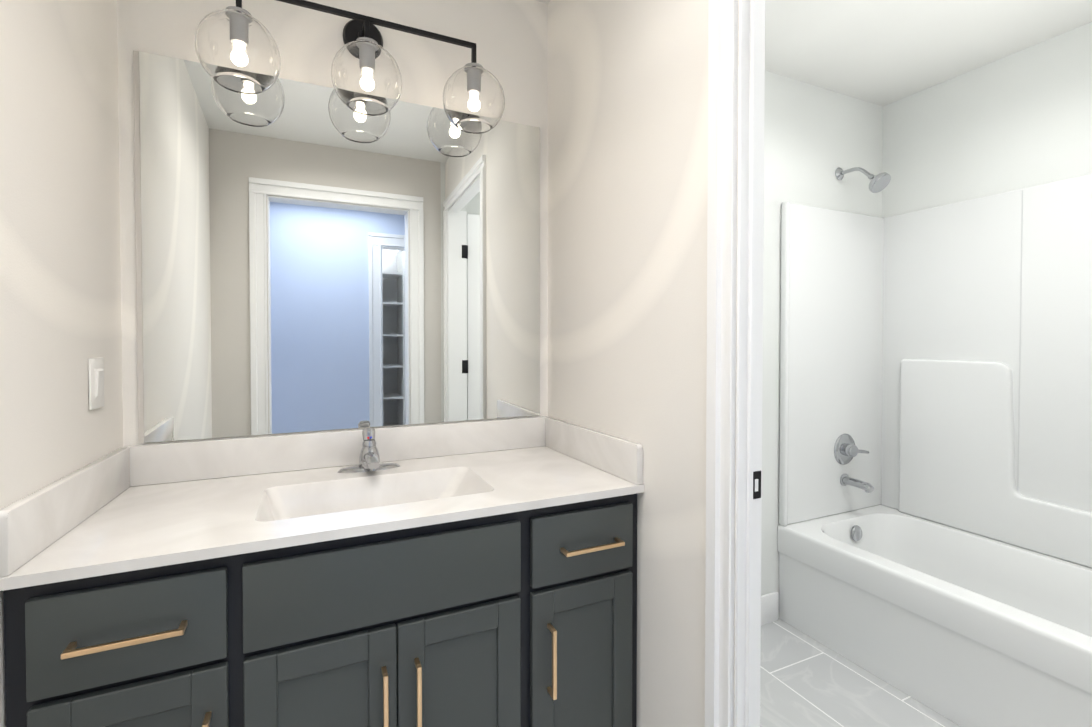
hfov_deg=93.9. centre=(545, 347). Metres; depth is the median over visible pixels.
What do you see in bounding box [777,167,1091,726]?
shower
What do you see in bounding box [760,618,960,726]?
floor
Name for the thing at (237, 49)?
sconce
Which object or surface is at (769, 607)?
baseboard
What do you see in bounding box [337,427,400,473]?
faucet
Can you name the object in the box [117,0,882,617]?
wall
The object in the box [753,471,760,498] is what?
strike plate
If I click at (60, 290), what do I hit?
wall
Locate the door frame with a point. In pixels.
(721, 328)
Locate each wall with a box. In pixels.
[0,0,122,726]
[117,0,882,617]
[548,0,738,726]
[882,22,1091,217]
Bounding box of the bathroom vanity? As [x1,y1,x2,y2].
[0,416,643,726]
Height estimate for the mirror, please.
1.021 m
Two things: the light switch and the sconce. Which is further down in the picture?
the light switch
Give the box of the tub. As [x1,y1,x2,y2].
[777,503,1091,726]
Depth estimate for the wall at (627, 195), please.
1.33 m
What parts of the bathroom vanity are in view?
pull drawer, drawer, door, pull door, door, pull door, pull door, door, pull door, drawer, door, pull drawer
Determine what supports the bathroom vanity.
on the floor
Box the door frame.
[705,0,764,726]
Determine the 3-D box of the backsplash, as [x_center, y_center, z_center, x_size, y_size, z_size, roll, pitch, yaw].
[-0.543,0.305,1.575,1.218,0.105,0.020,0,1,-25]
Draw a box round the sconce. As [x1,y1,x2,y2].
[194,0,504,133]
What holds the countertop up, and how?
on the bathroom vanity
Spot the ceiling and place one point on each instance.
(882, 52)
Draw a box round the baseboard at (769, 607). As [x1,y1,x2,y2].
[761,592,777,625]
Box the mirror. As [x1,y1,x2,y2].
[133,50,539,442]
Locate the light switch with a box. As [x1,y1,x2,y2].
[88,357,103,409]
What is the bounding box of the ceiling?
[535,0,1091,105]
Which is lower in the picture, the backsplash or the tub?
the tub
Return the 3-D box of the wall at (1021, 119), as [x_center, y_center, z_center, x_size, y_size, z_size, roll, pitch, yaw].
[2.160,0.018,1.848,0.120,2.480,1.790,0,1,-25]
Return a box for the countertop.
[0,444,643,592]
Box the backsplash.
[121,416,549,487]

